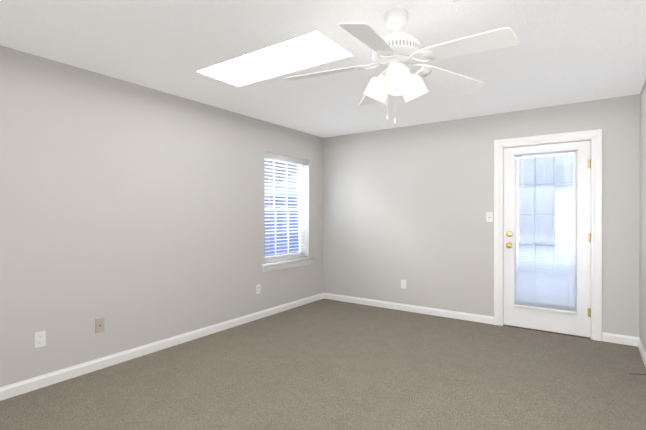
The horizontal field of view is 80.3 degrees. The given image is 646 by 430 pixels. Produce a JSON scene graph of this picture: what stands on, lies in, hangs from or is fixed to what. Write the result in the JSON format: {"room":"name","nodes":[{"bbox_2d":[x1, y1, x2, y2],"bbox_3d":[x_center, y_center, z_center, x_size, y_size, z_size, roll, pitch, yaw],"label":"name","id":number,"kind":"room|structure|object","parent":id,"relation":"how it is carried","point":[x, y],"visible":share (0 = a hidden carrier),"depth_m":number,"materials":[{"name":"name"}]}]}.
{"room":"empty living room","nodes":[
{"label":"empty living room","id":0,"kind":"room"},
{"bbox_2d":[0,45,322,386],"bbox_3d":[-1.611,0.051,3.646,0.160,2.440,5.750,0,0,35],"label":"wall","id":1,"kind":"structure","parent":0,"point":[133,214],"depth_m":3.34,"materials":[{"name":"grey paint"}]},
{"bbox_2d":[34,330,45,347],"bbox_3d":[-2.084,0.916,2.823,0.007,0.115,0.070,0,0,35],"label":"electrical outlet","id":2,"kind":"object","parent":1,"relation":"attached to","point":[40,339],"visible":1,"depth_m":2.82,"materials":[{"name":"white plastic"}]},
{"bbox_2d":[95,318,104,332],"bbox_3d":[-1.843,0.912,3.169,0.006,0.115,0.070,0,0,35],"label":"outlet plate","id":3,"kind":"object","parent":1,"relation":"attached to","point":[99,324],"visible":1,"depth_m":3.17,"materials":[{"name":"beige plastic"}]},
{"bbox_2d":[0,293,323,400],"bbox_3d":[-1.541,1.227,3.599,0.013,0.088,5.430,0,0,35],"label":"baseboard","id":4,"kind":"structure","parent":1,"relation":"attached to","point":[26,386],"depth_m":3.38,"materials":[{"name":"white wood"}]},
{"bbox_2d":[256,284,260,293],"bbox_3d":[-0.789,0.904,4.682,0.007,0.115,0.070,0,0,35],"label":"outlet","id":5,"kind":"object","parent":1,"relation":"attached to","point":[258,288],"visible":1,"depth_m":4.68,"materials":[{"name":"white plastic"}]},
{"bbox_2d":[265,158,303,259],"bbox_3d":[-0.565,-0.092,5.220,0.073,1.400,0.914,0,0,35],"label":"window","id":6,"kind":"structure","parent":1,"relation":"in","point":[301,220],"depth_m":5.42,"materials":[{"name":"white plastic"}]},
{"bbox_2d":[265,152,307,261],"bbox_3d":[-0.493,-0.096,5.170,0.087,1.385,0.906,0,0,35],"label":"window blind","id":7,"kind":"object","parent":6,"relation":"attached to","point":[281,158],"visible":0.92,"depth_m":5.15,"materials":[{"name":"white plastic"}]},
{"bbox_2d":[262,257,312,271],"bbox_3d":[-0.487,0.659,5.167,0.142,0.102,1.014,0,0,35],"label":"window sill","id":8,"kind":"structure","parent":1,"relation":"attached to","point":[281,264],"depth_m":5.10,"materials":[{"name":"white wood"}]},
{"bbox_2d":[0,299,645,429],"bbox_3d":[0.424,1.334,2.231,5.120,0.120,5.750,0,0,35],"label":"floor","id":9,"kind":"structure","parent":0,"point":[325,364],"depth_m":2.91,"materials":[{"name":"carpet"}]},
{"bbox_2d":[0,0,645,137],"bbox_3d":[0.424,-1.226,2.226,5.120,0.120,5.750,0,0,35],"label":"ceiling","id":10,"kind":"structure","parent":0,"point":[562,52],"depth_m":2.69,"materials":[{"name":"white paint"}]},
{"bbox_2d":[195,30,354,86],"bbox_3d":[-0.407,-1.173,2.970,1.239,0.004,0.480,0,0,35],"label":"skylight","id":11,"kind":"object","parent":10,"relation":"attached to","point":[310,49],"visible":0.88,"depth_m":2.92,"materials":[{"name":"white glass"}]},
{"bbox_2d":[285,8,518,122],"bbox_3d":[0.425,-0.842,2.190,1.261,0.648,1.251,0,0,35],"label":"fan","id":12,"kind":"object","parent":10,"relation":"hanging from","point":[396,53],"visible":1,"depth_m":2.14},
{"bbox_2d":[323,94,639,336],"bbox_3d":[2.021,0.054,4.523,5.120,2.450,0.160,0,0,35],"label":"wall","id":13,"kind":"structure","parent":0,"point":[412,205],"depth_m":4.76,"materials":[{"name":"grey paint"}]},
{"bbox_2d":[401,280,405,288],"bbox_3d":[1.067,0.918,5.087,0.070,0.115,0.007,0,0,35],"label":"electrical outlet","id":14,"kind":"object","parent":13,"relation":"attached to","point":[403,284],"visible":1,"depth_m":5.08,"materials":[{"name":"white plastic"}]},
{"bbox_2d":[324,293,493,324],"bbox_3d":[1.004,1.224,5.127,2.381,0.088,0.013,0,0,35],"label":"baseboard","id":15,"kind":"structure","parent":13,"relation":"attached to","point":[384,304],"depth_m":4.99,"materials":[{"name":"white wood"}]},
{"bbox_2d":[486,212,492,221],"bbox_3d":[1.940,0.023,4.469,0.070,0.115,0.021,0,0,35],"label":"switch plate","id":16,"kind":"object","parent":13,"relation":"attached to","point":[489,216],"visible":1,"depth_m":4.47,"materials":[{"name":"white plastic"}]},
{"bbox_2d":[504,141,590,336],"bbox_3d":[2.405,0.246,4.156,0.821,2.021,0.126,0,0,35],"label":"door","id":17,"kind":"structure","parent":13,"relation":"in","point":[578,324],"depth_m":4.12,"materials":[{"name":"white paint"}]},
{"bbox_2d":[513,147,577,313],"bbox_3d":[2.392,0.162,4.143,0.599,1.729,0.051,0,0,35],"label":"door blind","id":18,"kind":"object","parent":17,"relation":"attached to","point":[563,280],"visible":0.96,"depth_m":4.13,"materials":[{"name":"white"}]},
{"bbox_2d":[518,154,572,303],"bbox_3d":[2.419,0.158,4.182,0.539,1.625,0.016,0,0,35],"label":"window","id":19,"kind":"structure","parent":17,"relation":"attached to","point":[545,210],"depth_m":4.16,"materials":[{"name":"clear glass"}]},
{"bbox_2d":[494,129,601,340],"bbox_3d":[2.444,0.202,4.217,1.013,2.137,0.179,0,0,35],"label":"door frame","id":20,"kind":"structure","parent":13,"relation":"attached to","point":[594,137],"depth_m":3.99,"materials":[{"name":"white wood"}]},
{"bbox_2d":[639,80,645,352],"bbox_3d":[2.873,0.053,2.491,1.080,2.440,2.200,0,0,35],"label":"wall","id":21,"kind":"structure","parent":0,"point":[642,304],"depth_m":3.49,"materials":[{"name":"grey paint"}]},
{"bbox_2d":[636,337,645,367],"bbox_3d":[2.421,1.229,2.800,0.013,0.088,2.213,0,0,35],"label":"baseboard","id":22,"kind":"structure","parent":21,"relation":"attached to","point":[638,342],"depth_m":3.45,"materials":[{"name":"white wood"}]},
{"label":"outside","id":23,"kind":"structure","parent":0,"visible":0},
{"bbox_3d":[0.497,1.407,5.836,16.800,0.039,15.430,0,0,35],"label":"ground","id":24,"kind":"structure","parent":23,"visible":0},
{"bbox_2d":[265,160,297,195],"bbox_3d":[-3.656,-0.528,9.334,2.982,3.816,10.430,0,0,35],"label":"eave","id":25,"kind":"object","parent":24,"relation":"on","point":[272,179],"depth_m":13.36},
{"bbox_2d":[265,195,298,256],"bbox_3d":[-1.500,0.471,7.712,0.056,1.824,7.830,0,0,35],"label":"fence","id":26,"kind":"object","parent":24,"relation":"on","point":[281,215],"depth_m":8.50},
{"bbox_2d":[519,154,572,301],"bbox_3d":[3.970,0.018,5.310,5.900,2.740,3.320,0,0,35],"label":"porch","id":27,"kind":"object","parent":24,"relation":"on","point":[559,228],"depth_m":6.94,"materials":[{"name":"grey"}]}
]}

